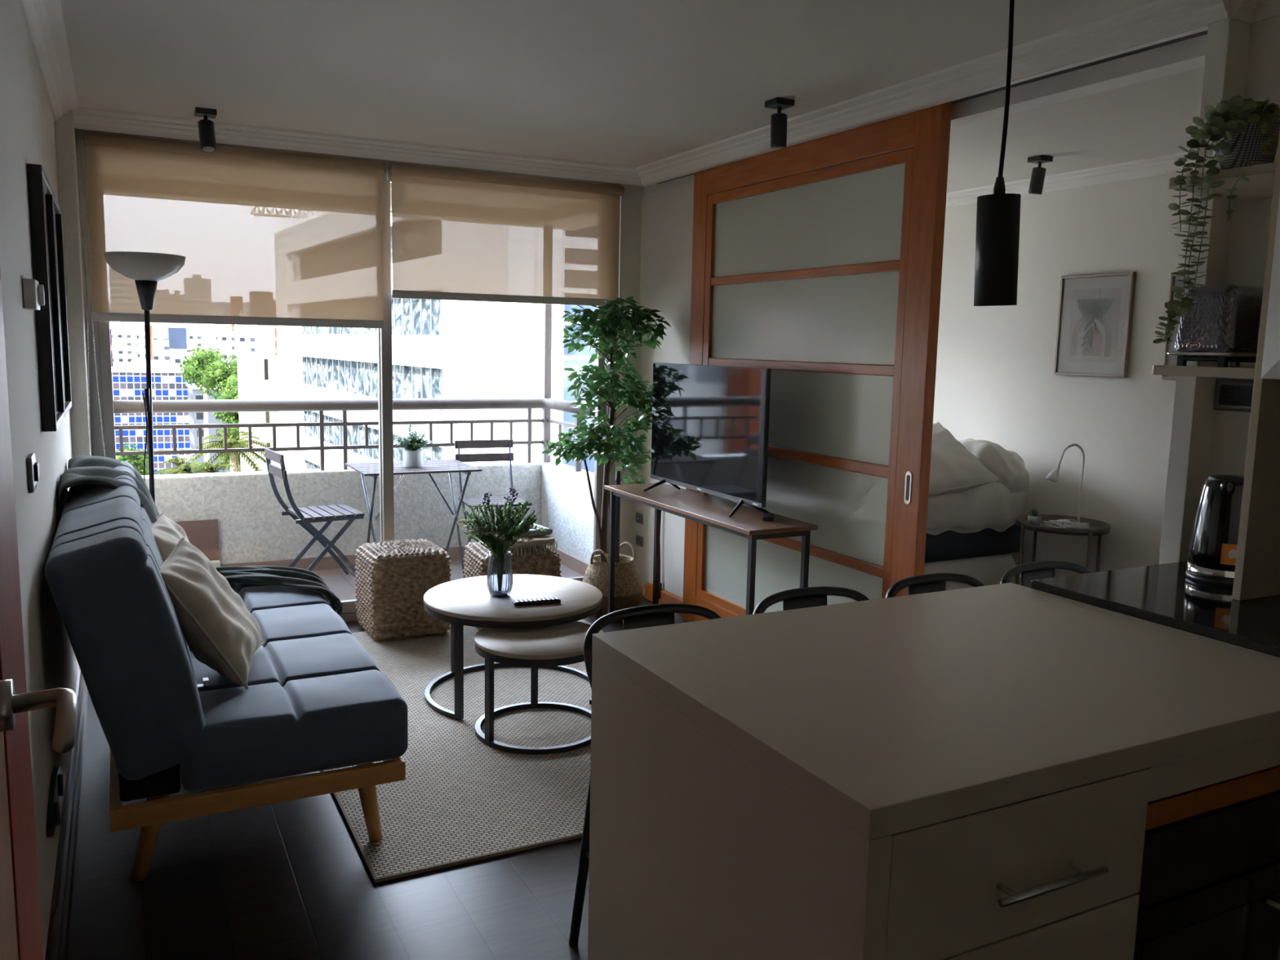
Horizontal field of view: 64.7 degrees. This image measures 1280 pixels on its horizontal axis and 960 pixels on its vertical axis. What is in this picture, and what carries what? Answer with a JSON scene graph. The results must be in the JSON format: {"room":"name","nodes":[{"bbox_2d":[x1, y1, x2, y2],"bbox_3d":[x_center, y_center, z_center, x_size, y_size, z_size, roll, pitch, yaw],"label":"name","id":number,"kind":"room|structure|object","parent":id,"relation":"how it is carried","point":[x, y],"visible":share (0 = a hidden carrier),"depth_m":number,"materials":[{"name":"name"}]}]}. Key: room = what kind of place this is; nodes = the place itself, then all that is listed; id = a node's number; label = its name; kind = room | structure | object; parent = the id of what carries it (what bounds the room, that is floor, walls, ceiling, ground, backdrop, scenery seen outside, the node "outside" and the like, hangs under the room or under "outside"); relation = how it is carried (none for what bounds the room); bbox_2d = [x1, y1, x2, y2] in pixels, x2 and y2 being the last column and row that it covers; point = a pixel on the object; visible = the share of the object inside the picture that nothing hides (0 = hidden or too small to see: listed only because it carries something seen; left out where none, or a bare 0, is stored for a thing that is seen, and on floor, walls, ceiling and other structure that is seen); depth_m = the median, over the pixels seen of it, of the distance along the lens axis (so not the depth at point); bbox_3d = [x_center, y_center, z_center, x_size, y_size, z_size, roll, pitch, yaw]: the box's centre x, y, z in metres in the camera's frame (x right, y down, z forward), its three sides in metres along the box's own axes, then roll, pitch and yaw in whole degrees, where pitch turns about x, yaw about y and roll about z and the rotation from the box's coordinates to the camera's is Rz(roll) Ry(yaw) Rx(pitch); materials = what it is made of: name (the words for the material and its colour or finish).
{"room":"studio apartment","nodes":[
{"label":"studio apartment","id":0,"kind":"room"},
{"bbox_2d":[0,0,79,959],"bbox_3d":[-1.183,0.013,1.745,0.120,2.460,6.750,-3,9,-27],"label":"wall","id":1,"kind":"structure","parent":0,"point":[27,124],"depth_m":2.47,"materials":[{"name":"white paint"}]},
{"bbox_2d":[22,278,44,310],"bbox_3d":[-1.510,-0.462,2.518,0.039,0.073,0.130,-3,9,-27],"label":"thermostat","id":2,"kind":"object","parent":1,"relation":"attached to","point":[33,295],"visible":1,"depth_m":2.46,"materials":[{"name":"white plastic"}]},
{"bbox_2d":[0,270,78,959],"bbox_3d":[-0.543,0.333,0.854,0.113,2.070,1.075,-3,9,-27],"label":"door","id":3,"kind":"structure","parent":1,"relation":"in","point":[20,926],"depth_m":1.16,"materials":[{"name":"brown wood"}]},
{"bbox_2d":[26,163,64,431],"bbox_3d":[-1.775,-0.531,3.026,0.035,0.731,0.515,-3,9,-27],"label":"picture","id":4,"kind":"object","parent":1,"relation":"attached to","point":[40,190],"visible":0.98,"depth_m":2.83,"materials":[{"name":"black wood"}]},
{"bbox_2d":[18,0,78,122],"bbox_3d":[-1.006,-1.158,1.525,0.094,0.072,6.500,-3,9,-27],"label":"crown molding","id":5,"kind":"structure","parent":1,"relation":"attached to","point":[43,19],"depth_m":3.35,"materials":[{"name":"white paint"}]},
{"bbox_2d":[45,766,63,837],"bbox_3d":[-1.482,0.811,2.563,0.023,0.080,0.400,-3,9,-27],"label":"power outlet","id":6,"kind":"object","parent":1,"relation":"attached to","point":[56,786],"visible":1,"depth_m":2.49,"materials":[{"name":"black plastic"}]},
{"bbox_2d":[52,190,71,417],"bbox_3d":[-2.031,-0.603,3.519,0.035,0.731,0.565,-3,9,-27],"label":"picture","id":7,"kind":"object","parent":1,"relation":"attached to","point":[56,208],"visible":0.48,"depth_m":3.68,"materials":[{"name":"black wood"}]},
{"bbox_2d":[44,666,88,959],"bbox_3d":[-1.062,1.187,1.780,0.028,0.130,6.400,-3,9,-27],"label":"baseboard","id":8,"kind":"structure","parent":1,"relation":"attached to","point":[57,942],"depth_m":2.81,"materials":[{"name":"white wood"}]},
{"bbox_2d":[53,110,91,457],"bbox_3d":[-2.563,-0.401,4.615,0.070,2.460,0.330,-3,9,-27],"label":"wall","id":9,"kind":"structure","parent":0,"point":[64,131],"depth_m":4.41,"materials":[{"name":"white paint"}]},
{"bbox_2d":[142,460,594,564],"bbox_3d":[-1.643,0.364,6.225,2.835,0.755,1.130,-3,9,-27],"label":"wall","id":10,"kind":"structure","parent":0,"point":[252,526],"depth_m":6.52,"materials":[{"name":"paint"}]},
{"bbox_2d":[175,519,219,560],"bbox_3d":[-2.752,0.391,6.115,0.370,0.285,0.012,-3,9,-27],"label":"wall panel","id":11,"kind":"object","parent":10,"relation":"attached to","point":[203,535],"visible":0.36,"depth_m":6.15,"materials":[{"name":"brown"}]},
{"bbox_2d":[113,303,595,471],"bbox_3d":[-1.629,-0.820,6.043,2.792,1.650,1.080,-3,9,-27],"label":"balcony railing","id":12,"kind":"object","parent":10,"relation":"on","point":[546,403],"visible":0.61,"depth_m":6.52,"materials":[{"name":"grey metal"}]},
{"bbox_2d":[220,545,588,575],"bbox_3d":[-1.680,0.602,6.160,2.690,0.100,0.990,-3,9,-27],"label":"baseboard","id":13,"kind":"structure","parent":10,"relation":"attached to","point":[567,560],"depth_m":6.53,"materials":[{"name":"tile"}]},
{"bbox_2d":[66,595,688,959],"bbox_3d":[0.864,1.148,3.311,5.050,0.120,7.350,-3,9,-27],"label":"floor","id":14,"kind":"structure","parent":0,"point":[288,880],"depth_m":2.74,"materials":[{"name":"black wood"}]},
{"bbox_2d":[102,251,186,502],"bbox_3d":[-2.122,-0.048,4.412,0.316,1.834,0.316,-3,9,-27],"label":"floor lamp","id":15,"kind":"object","parent":14,"relation":"on","point":[145,268],"visible":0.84,"depth_m":4.27,"materials":[{"name":"black metal"}]},
{"bbox_2d":[44,461,408,880],"bbox_3d":[-1.478,0.513,3.522,0.899,0.994,1.830,-3,9,-27],"label":"sofa","id":16,"kind":"object","parent":14,"relation":"on","point":[315,699],"visible":0.77,"depth_m":2.75,"materials":[{"name":"fabric"}]},
{"bbox_2d":[44,461,205,780],"bbox_3d":[-1.713,0.354,3.376,0.362,0.650,1.827,-3,9,-27],"label":"backrest cushion","id":17,"kind":"object","parent":16,"relation":"on","point":[146,686],"depth_m":2.59,"materials":[{"name":"fabric"}]},
{"bbox_2d":[151,512,189,562],"bbox_3d":[-1.626,0.332,3.568,0.272,0.411,0.457,-1,8,-14],"label":"cushion","id":18,"kind":"object","parent":16,"relation":"on","point":[166,533],"visible":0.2,"depth_m":3.50,"materials":[{"name":"beige fabric"}]},
{"bbox_2d":[57,455,342,614],"bbox_3d":[-1.679,0.242,3.942,0.962,0.648,0.939,-3,9,-27],"label":"throw blanket","id":19,"kind":"object","parent":16,"relation":"on","point":[82,469],"visible":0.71,"depth_m":4.02,"materials":[{"name":"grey fabric"}]},
{"bbox_2d":[160,537,264,689],"bbox_3d":[-1.329,0.400,3.106,0.279,0.381,0.444,-1,8,-15],"label":"cushion","id":20,"kind":"object","parent":16,"relation":"on","point":[220,631],"visible":0.91,"depth_m":2.97,"materials":[{"name":"beige fabric"}]},
{"bbox_2d":[179,583,408,791],"bbox_3d":[-1.355,0.619,3.600,0.618,0.191,1.825,-3,9,-27],"label":"seat cushion","id":21,"kind":"object","parent":16,"relation":"on","point":[315,699],"depth_m":2.89,"materials":[{"name":"fabric"}]},
{"bbox_2d":[321,618,604,883],"bbox_3d":[-0.577,0.924,4.258,1.623,0.011,2.460,-3,9,-27],"label":"rug","id":22,"kind":"object","parent":14,"relation":"on","point":[461,799],"visible":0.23,"depth_m":3.52,"materials":[{"name":"brown carpet"}]},
{"bbox_2d":[354,538,451,641],"bbox_3d":[-1.224,0.556,5.213,0.421,0.465,0.421,-3,9,-29],"label":"pouf","id":23,"kind":"object","parent":22,"relation":"on","point":[393,579],"visible":0.91,"depth_m":5.04,"materials":[{"name":"beige wicker"}]},
{"bbox_2d":[462,541,561,630],"bbox_3d":[-0.685,0.553,5.386,0.447,0.446,0.448,-2,8,-23],"label":"pouf","id":24,"kind":"object","parent":22,"relation":"on","point":[476,557],"visible":0.16,"depth_m":5.22,"materials":[{"name":"beige wicker"}]},
{"bbox_2d":[510,534,557,557],"bbox_3d":[-0.622,0.328,5.338,0.262,0.082,0.320,-3,9,-30],"label":"folded blanket","id":25,"kind":"object","parent":24,"relation":"on","point":[539,540],"visible":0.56,"depth_m":5.22,"materials":[{"name":"beige fabric"}]},
{"bbox_2d":[423,573,602,719],"bbox_3d":[-0.537,0.697,4.298,0.748,0.434,0.748,-3,9,-27],"label":"coffee table","id":26,"kind":"object","parent":22,"relation":"on","point":[467,602],"visible":0.9,"depth_m":4.13,"materials":[{"name":"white wood"}]},
{"bbox_2d":[486,551,513,597],"bbox_3d":[-0.587,0.393,4.232,0.109,0.185,0.110,0,8,-6],"label":"glass vase","id":27,"kind":"object","parent":26,"relation":"on","point":[492,593],"visible":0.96,"depth_m":4.21,"materials":[{"name":"clear glass"}]},
{"bbox_2d":[456,487,544,591],"bbox_3d":[-0.568,0.250,4.207,0.352,0.435,0.289,1,8,-1],"label":"bouquet","id":28,"kind":"object","parent":27,"relation":"in","point":[500,540],"visible":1,"depth_m":4.15,"materials":[{"name":"green plant"}]},
{"bbox_2d":[474,621,603,754],"bbox_3d":[-0.387,0.783,3.903,0.500,0.375,0.500,-3,9,-27],"label":"coffee table","id":29,"kind":"object","parent":22,"relation":"on","point":[558,645],"visible":0.71,"depth_m":3.75,"materials":[{"name":"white wood"}]},
{"bbox_2d":[582,542,643,615],"bbox_3d":[-0.155,0.554,5.700,0.352,0.372,0.352,-3,9,-27],"label":"basket","id":30,"kind":"object","parent":14,"relation":"on","point":[628,584],"visible":0.68,"depth_m":5.58,"materials":[{"name":"beige wicker"}]},
{"bbox_2d":[540,296,671,562],"bbox_3d":[-0.194,-0.221,5.546,0.768,1.559,0.323,-3,9,-30],"label":"artificial ficus","id":31,"kind":"object","parent":30,"relation":"in","point":[601,384],"visible":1,"depth_m":5.47,"materials":[{"name":"green plant"}]},
{"bbox_2d":[568,603,721,946],"bbox_3d":[0.089,0.758,2.427,0.408,0.858,0.363,-3,9,-27],"label":"bar stool","id":32,"kind":"object","parent":14,"relation":"on","point":[655,615],"visible":0.16,"depth_m":2.51,"materials":[{"name":"black metal"}]},
{"bbox_2d":[604,483,817,615],"bbox_3d":[0.278,0.482,4.923,0.350,0.747,1.415,-3,9,-27],"label":"console table","id":33,"kind":"object","parent":14,"relation":"on","point":[748,522],"visible":0.66,"depth_m":4.69,"materials":[{"name":"brown wood"}]},
{"bbox_2d":[643,362,771,517],"bbox_3d":[0.309,-0.218,4.841,0.217,0.660,1.050,-3,9,-27],"label":"television","id":34,"kind":"object","parent":33,"relation":"on","point":[710,426],"visible":0.99,"depth_m":4.75,"materials":[{"name":"black plastic"}]},
{"bbox_2d":[752,586,869,613],"bbox_3d":[0.511,0.738,2.643,0.408,0.858,0.363,-3,9,-26],"label":"bar stool","id":35,"kind":"object","parent":14,"relation":"on","point":[809,597],"visible":0.2,"depth_m":2.73,"materials":[{"name":"black metal"}]},
{"bbox_2d":[587,582,1279,959],"bbox_3d":[0.639,0.800,2.035,1.209,0.900,0.923,-3,9,-27],"label":"base cabinet","id":36,"kind":"object","parent":14,"relation":"on","point":[981,772],"visible":1,"depth_m":1.67,"materials":[{"name":"beige laminate"}]},
{"bbox_2d":[591,582,1279,839],"bbox_3d":[0.639,0.373,1.994,1.209,0.043,0.885,-3,9,-27],"label":"countertop","id":37,"kind":"structure","parent":36,"relation":"on","point":[893,715],"depth_m":1.79,"materials":[{"name":"beige laminate"}]},
{"bbox_2d":[1133,790,1279,959],"bbox_3d":[0.942,0.834,2.022,0.590,0.608,0.591,-3,9,-27],"label":"oven","id":38,"kind":"object","parent":36,"relation":"in","point":[1210,888],"visible":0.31,"depth_m":1.74,"materials":[{"name":"black glass"}]},
{"bbox_2d":[885,573,985,597],"bbox_3d":[0.903,0.719,2.843,0.408,0.858,0.363,-3,9,-28],"label":"bar stool","id":39,"kind":"object","parent":14,"relation":"on","point":[934,582],"visible":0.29,"depth_m":2.93,"materials":[{"name":"black metal"}]},
{"bbox_2d":[924,438,1029,590],"bbox_3d":[1.116,0.197,6.208,1.645,1.003,1.955,-3,9,-27],"label":"bed","id":40,"kind":"object","parent":14,"relation":"on","point":[973,532],"visible":0.24,"depth_m":5.57,"materials":[{"name":"grey fabric"}]},
{"bbox_2d":[928,422,1000,496],"bbox_3d":[1.542,-0.110,5.544,0.638,0.374,0.545,-1,8,-17],"label":"bed pillow","id":41,"kind":"object","parent":40,"relation":"on","point":[953,468],"visible":0.38,"depth_m":5.39,"materials":[{"name":"grey fabric"}]},
{"bbox_2d":[926,481,1028,535],"bbox_3d":[1.118,0.049,6.190,1.620,0.398,1.945,-3,9,-27],"label":"duvet","id":42,"kind":"object","parent":40,"relation":"on","point":[992,508],"depth_m":5.53,"materials":[{"name":"grey fabric"}]},
{"bbox_2d":[958,438,1029,493],"bbox_3d":[1.981,-0.046,5.790,0.403,0.376,0.460,-3,9,-27],"label":"pillow","id":43,"kind":"object","parent":40,"relation":"on","point":[1008,466],"depth_m":5.60,"materials":[{"name":"grey fabric"}]},
{"bbox_2d":[1000,560,1091,587],"bbox_3d":[1.298,0.701,3.045,0.408,0.858,0.363,-2,8,-25],"label":"bar stool","id":44,"kind":"object","parent":14,"relation":"on","point":[1028,571],"visible":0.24,"depth_m":3.13,"materials":[{"name":"black metal"}]},
{"bbox_2d":[1015,514,1111,585],"bbox_3d":[2.227,0.527,5.380,0.468,0.618,0.468,-3,9,-27],"label":"bedside table","id":45,"kind":"object","parent":14,"relation":"on","point":[1098,527],"visible":0.38,"depth_m":5.31,"materials":[{"name":"brown wood"}]},
{"bbox_2d":[1015,514,1111,535],"bbox_3d":[2.233,0.236,5.341,0.464,0.032,0.464,-3,9,-27],"label":"tabletop","id":46,"kind":"object","parent":45,"relation":"on","point":[1096,526],"depth_m":5.29,"materials":[{"name":"brown wood"}]},
{"bbox_2d":[1045,443,1089,529],"bbox_3d":[2.250,0.030,5.290,0.238,0.443,0.114,1,8,1],"label":"bedside lamp","id":47,"kind":"object","parent":45,"relation":"on","point":[1053,475],"visible":0.93,"depth_m":5.28,"materials":[{"name":"white plastic"}]},
{"bbox_3d":[2.006,0.911,1.460,0.670,0.889,3.070,-3,9,-27],"label":"base cabinet","id":48,"kind":"object","parent":14,"relation":"on","visible":0},
{"bbox_2d":[1031,560,1279,657],"bbox_3d":[2.014,0.455,1.397,0.683,0.031,3.087,-3,9,-27],"label":"countertop","id":49,"kind":"structure","parent":48,"relation":"on","point":[1163,594],"depth_m":2.40,"materials":[{"name":"black stone"}]},
{"bbox_2d":[1185,474,1244,586],"bbox_3d":[1.537,0.125,2.627,0.192,0.276,0.168,0,8,-11],"label":"electric kettle","id":50,"kind":"object","parent":49,"relation":"on","point":[1213,546],"visible":0.78,"depth_m":2.58,"materials":[{"name":"black plastic"}]},
{"bbox_2d":[1185,570,1233,586],"bbox_3d":[1.523,0.254,2.642,0.168,0.016,0.168,-3,9,-27],"label":"base","id":51,"kind":"object","parent":50,"relation":"attached to","point":[1202,576],"depth_m":2.58,"materials":[{"name":"black plastic"}]},
{"bbox_2d":[1231,128,1279,600],"bbox_3d":[1.618,-0.445,2.417,0.382,1.464,0.020,-3,9,-27],"label":"wall","id":52,"kind":"structure","parent":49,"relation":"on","point":[1257,566],"depth_m":2.40,"materials":[{"name":"white paint"}]},
{"bbox_2d":[1151,364,1255,378],"bbox_3d":[1.541,-0.277,2.585,0.380,0.024,0.302,-3,9,-27],"label":"corner shelf","id":53,"kind":"object","parent":52,"relation":"attached to","point":[1242,372],"visible":0.89,"depth_m":2.48,"materials":[{"name":"beige laminate"}]},
{"bbox_2d":[1165,284,1263,367],"bbox_3d":[1.524,-0.394,2.594,0.284,0.205,0.166,-3,9,-27],"label":"toaster","id":54,"kind":"object","parent":53,"relation":"on","point":[1223,326],"visible":0.82,"depth_m":2.51,"materials":[{"name":"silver metal"}]},
{"bbox_2d":[1168,162,1275,200],"bbox_3d":[1.551,-0.742,2.523,0.380,0.022,0.302,-3,9,-27],"label":"corner shelf","id":55,"kind":"object","parent":52,"relation":"attached to","point":[1260,184],"visible":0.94,"depth_m":2.49,"materials":[{"name":"beige laminate"}]},
{"bbox_2d":[1152,93,1279,343],"bbox_3d":[1.409,-0.633,2.441,0.215,0.608,0.334,8,10,42],"label":"trailing plant","id":56,"kind":"object","parent":55,"relation":"on","point":[1242,132],"visible":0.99,"depth_m":2.42,"materials":[{"name":"green plant"}]},
{"bbox_2d":[311,559,583,600],"bbox_3d":[-1.644,0.694,6.175,2.870,0.115,1.300,-3,9,-27],"label":"floor","id":57,"kind":"structure","parent":0,"point":[343,585],"depth_m":6.35,"materials":[{"name":"tile"}]},
{"bbox_2d":[264,448,364,577],"bbox_3d":[-1.939,0.228,6.053,0.497,0.821,0.400,-4,9,-33],"label":"folding chair","id":58,"kind":"object","parent":57,"relation":"on","point":[328,513],"visible":0.92,"depth_m":6.00,"materials":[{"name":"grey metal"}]},
{"bbox_2d":[345,459,482,577],"bbox_3d":[-1.427,0.261,6.354,0.715,0.701,0.568,-3,9,-27],"label":"folding table","id":59,"kind":"object","parent":57,"relation":"on","point":[371,469],"visible":0.89,"depth_m":6.27,"materials":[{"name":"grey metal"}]},
{"bbox_2d":[394,424,431,467],"bbox_3d":[-1.401,-0.211,6.242,0.212,0.265,0.240,3,8,13],"label":"potted herb","id":60,"kind":"object","parent":59,"relation":"on","point":[412,453],"visible":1,"depth_m":6.21,"materials":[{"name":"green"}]},
{"bbox_2d":[454,439,531,561],"bbox_3d":[-0.970,0.168,6.651,0.400,0.821,0.497,-2,8,-22],"label":"folding chair","id":61,"kind":"object","parent":57,"relation":"on","point":[459,444],"visible":0.66,"depth_m":6.77,"materials":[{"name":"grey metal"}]},
{"bbox_2d":[614,183,641,556],"bbox_3d":[-0.095,-0.539,6.032,0.160,2.460,0.050,-3,9,-27],"label":"wall","id":62,"kind":"structure","parent":0,"point":[633,193],"depth_m":5.95,"materials":[{"name":"white paint"}]},
{"bbox_2d":[75,128,621,622],"bbox_3d":[-1.370,-0.474,5.353,2.730,2.460,0.100,-3,9,-27],"label":"window","id":63,"kind":"structure","parent":62,"relation":"in","point":[101,331],"depth_m":5.22,"materials":[{"name":"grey metal"}]},
{"bbox_2d":[84,132,384,328],"bbox_3d":[-1.895,-1.165,4.853,1.324,0.829,0.056,-3,9,-27],"label":"roller blind","id":64,"kind":"object","parent":63,"relation":"attached to","point":[264,237],"visible":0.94,"depth_m":4.85,"materials":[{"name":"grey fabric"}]},
{"bbox_2d":[386,163,624,306],"bbox_3d":[-0.690,-1.300,5.459,1.348,0.671,0.059,-3,9,-27],"label":"roller blind","id":65,"kind":"object","parent":63,"relation":"attached to","point":[457,234],"visible":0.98,"depth_m":5.45,"materials":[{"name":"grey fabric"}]},
{"bbox_2d":[60,0,1204,192],"bbox_3d":[0.735,-1.469,3.318,5.050,0.140,8.150,-3,9,-27],"label":"ceiling","id":66,"kind":"structure","parent":0,"point":[630,83],"depth_m":3.57,"materials":[{"name":"beige paint"}]},
{"bbox_2d":[194,106,217,152],"bbox_3d":[-1.863,-1.499,4.337,0.084,0.180,0.114,-3,9,-27],"label":"ceiling spotlight","id":67,"kind":"object","parent":66,"relation":"attached to","point":[206,127],"visible":1,"depth_m":4.31,"materials":[{"name":"black metal"}]},
{"bbox_2d":[72,106,641,184],"bbox_3d":[-1.237,-1.626,4.975,2.860,0.072,0.094,-3,9,-27],"label":"crown molding","id":68,"kind":"structure","parent":66,"relation":"attached to","point":[83,117],"depth_m":4.88,"materials":[{"name":"white paint"}]},
{"bbox_2d":[73,126,642,186],"bbox_3d":[-1.262,-1.631,5.023,2.860,0.075,0.015,-3,9,-27],"label":"board","id":69,"kind":"object","parent":66,"relation":"attached to","point":[75,127],"visible":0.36,"depth_m":4.93,"materials":[{"name":"white paint"}]},
{"bbox_2d":[764,97,794,148],"bbox_3d":[0.546,-1.401,3.974,0.084,0.178,0.084,-3,9,-27],"label":"ceiling spotlight","id":70,"kind":"object","parent":66,"relation":"attached to","point":[779,120],"visible":1,"depth_m":3.95,"materials":[{"name":"black metal"}]},
{"bbox_2d":[641,23,1212,186],"bbox_3d":[0.788,-1.479,4.205,0.030,0.075,3.365,-3,9,-27],"label":"board","id":71,"kind":"object","parent":66,"relation":"attached to","point":[1204,28],"visible":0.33,"depth_m":3.48,"materials":[{"name":"white paint"}]},
{"bbox_2d":[657,30,1207,183],"bbox_3d":[0.842,-1.489,4.229,0.080,0.058,3.338,-3,9,-27],"label":"track","id":72,"kind":"object","parent":66,"relation":"attached to","point":[1203,33],"visible":0.08,"depth_m":3.20,"materials":[{"name":"grey paint"}]},
{"bbox_2d":[682,102,951,622],"bbox_3d":[0.684,-0.307,4.622,0.054,2.388,1.785,-3,9,-27],"label":"door","id":73,"kind":"structure","parent":72,"relation":"attached to","point":[817,263],"depth_m":4.32,"materials":[{"name":"orange wood"}]},
{"bbox_2d":[635,0,1279,184],"bbox_3d":[1.495,-1.277,2.803,0.184,0.072,6.500,-3,9,-27],"label":"crown molding","id":74,"kind":"structure","parent":66,"relation":"attached to","point":[1158,19],"depth_m":3.33,"materials":[{"name":"white paint"}]},
{"bbox_2d":[973,0,1021,306],"bbox_3d":[0.675,-0.762,1.851,0.100,0.875,0.100,-3,9,-27],"label":"pendant lamp","id":75,"kind":"object","parent":66,"relation":"hanging from","point":[997,213],"visible":1,"depth_m":1.87,"materials":[{"name":"black metal"}]},
{"bbox_2d":[1027,155,1053,195],"bbox_3d":[1.978,-1.508,5.007,0.084,0.180,0.085,-3,9,-27],"label":"ceiling spotlight","id":76,"kind":"object","parent":66,"relation":"attached to","point":[1037,176],"visible":1,"depth_m":4.99,"materials":[{"name":"black metal"}]},
{"bbox_2d":[634,15,1279,598],"bbox_3d":[1.553,-0.117,3.143,0.130,2.460,6.750,-3,9,-27],"label":"wall","id":77,"kind":"structure","parent":0,"point":[667,207],"depth_m":3.50,"materials":[{"name":"white paint"}]},
{"bbox_2d":[1213,378,1253,412],"bbox_3d":[1.648,-0.234,2.789,0.012,0.088,0.125,-3,9,-27],"label":"wall plate","id":78,"kind":"object","parent":77,"relation":"attached to","point":[1230,394],"visible":0.82,"depth_m":2.79,"materials":[{"name":"grey plastic"}]},
{"bbox_2d":[1260,193,1279,378],"bbox_3d":[1.985,-0.601,1.643,0.420,0.933,1.637,-3,9,-27],"label":"upper cabinet","id":79,"kind":"object","parent":77,"relation":"attached to","point":[1271,355],"visible":1,"depth_m":2.30,"materials":[{"name":"beige laminate"}]},
{"bbox_2d":[933,169,1193,584],"bbox_3d":[2.395,-0.433,5.634,0.120,2.460,4.250,-3,9,-27],"label":"wall","id":80,"kind":"structure","parent":0,"point":[996,382],"depth_m":5.54,"materials":[{"name":"white paint"}]},
{"bbox_2d":[946,150,1196,207],"bbox_3d":[2.345,-1.606,5.387,0.094,0.072,4.040,-3,9,-27],"label":"crown molding","id":81,"kind":"structure","parent":80,"relation":"attached to","point":[1162,165],"depth_m":5.34,"materials":[{"name":"white paint"}]},
{"bbox_2d":[1053,271,1136,377],"bbox_3d":[2.418,-0.824,5.385,0.028,0.538,0.446,-3,9,-27],"label":"framed print","id":82,"kind":"object","parent":80,"relation":"attached to","point":[1095,314],"visible":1,"depth_m":5.38,"materials":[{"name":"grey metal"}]},
{"bbox_2d":[1161,274,1185,379],"bbox_3d":[2.717,-0.730,4.808,0.028,0.518,0.446,-3,9,-27],"label":"wall panel","id":83,"kind":"object","parent":80,"relation":"attached to","point":[1168,360],"visible":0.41,"depth_m":4.98,"materials":[{"name":"white paint"}]},
{"bbox_2d":[1159,17,1250,564],"bbox_3d":[2.411,-0.121,3.310,1.990,2.460,0.062,-3,9,-27],"label":"wall partition","id":84,"kind":"structure","parent":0,"point":[1228,40],"depth_m":2.81,"materials":[{"name":"white paint"}]},
{"label":"outside","id":85,"kind":"structure","parent":0,"visible":0},
{"bbox_3d":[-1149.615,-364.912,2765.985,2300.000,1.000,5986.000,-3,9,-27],"label":"ground","id":86,"kind":"structure","parent":85,"visible":0},
{"bbox_2d":[111,321,137,367],"bbox_3d":[-198.224,-44.349,389.111,8.600,35.200,11.740,-3,9,-27],"label":"building","id":87,"kind":"structure","parent":86,"relation":"on","point":[124,343],"depth_m":382.88,"materials":[{"name":"white concrete"}]},
{"bbox_2d":[111,360,196,475],"bbox_3d":[-101.614,-12.465,207.922,19.850,24.200,14.400,-2,8,-22],"label":"building","id":88,"kind":"structure","parent":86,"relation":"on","point":[128,383],"depth_m":202.21,"materials":[{"name":"white concrete"}]},
{"bbox_2d":[180,346,222,473],"bbox_3d":[-64.660,-5.967,151.137,6.915,27.966,7.445,-3,9,-27],"label":"street tree","id":89,"kind":"object","parent":86,"relation":"on","point":[202,356],"visible":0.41,"depth_m":148.62,"materials":[{"name":"green plant"}]},
{"bbox_2d":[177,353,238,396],"bbox_3d":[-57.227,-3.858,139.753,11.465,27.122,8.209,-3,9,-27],"label":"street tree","id":90,"kind":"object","parent":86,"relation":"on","point":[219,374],"visible":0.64,"depth_m":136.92,"materials":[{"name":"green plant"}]},
{"bbox_2d":[186,383,230,473],"bbox_3d":[-76.167,-7.198,178.651,6.100,22.600,14.400,-3,9,-27],"label":"house","id":91,"kind":"structure","parent":86,"relation":"on","point":[194,418],"depth_m":171.99,"materials":[{"name":"white concrete"}]},
{"bbox_2d":[191,429,267,473],"bbox_3d":[-30.582,7.430,76.635,5.692,22.632,5.804,-3,9,-27],"label":"palm tree","id":92,"kind":"object","parent":86,"relation":"on","point":[233,443],"visible":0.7,"depth_m":74.73,"materials":[{"name":"green plant"}]},
{"bbox_2d":[234,324,255,359],"bbox_3d":[-119.586,-32.077,307.289,5.500,35.900,8.950,-3,9,-27],"label":"building","id":93,"kind":"structure","parent":86,"relation":"on","point":[244,335],"depth_m":301.92,"materials":[{"name":"white concrete"}]},
{"bbox_2d":[236,355,280,471],"bbox_3d":[-32.720,2.705,92.449,5.400,27.700,16.000,-3,9,-27],"label":"building","id":94,"kind":"structure","parent":86,"relation":"on","point":[257,375],"depth_m":83.82,"materials":[{"name":"white concrete"}]},
{"bbox_2d":[254,324,275,355],"bbox_3d":[-98.622,-25.635,266.310,4.000,34.900,7.600,-3,9,-27],"label":"building","id":95,"kind":"structure","parent":86,"relation":"on","point":[264,335],"depth_m":261.61,"materials":[{"name":"white concrete"}]},
{"bbox_2d":[276,216,596,472],"bbox_3d":[-4.599,0.862,70.334,30.010,38.400,45.530,-3,9,-31],"label":"office building","id":96,"kind":"structure","parent":86,"relation":"on","point":[442,348],"depth_m":50.25,"materials":[{"name":"white concrete"}]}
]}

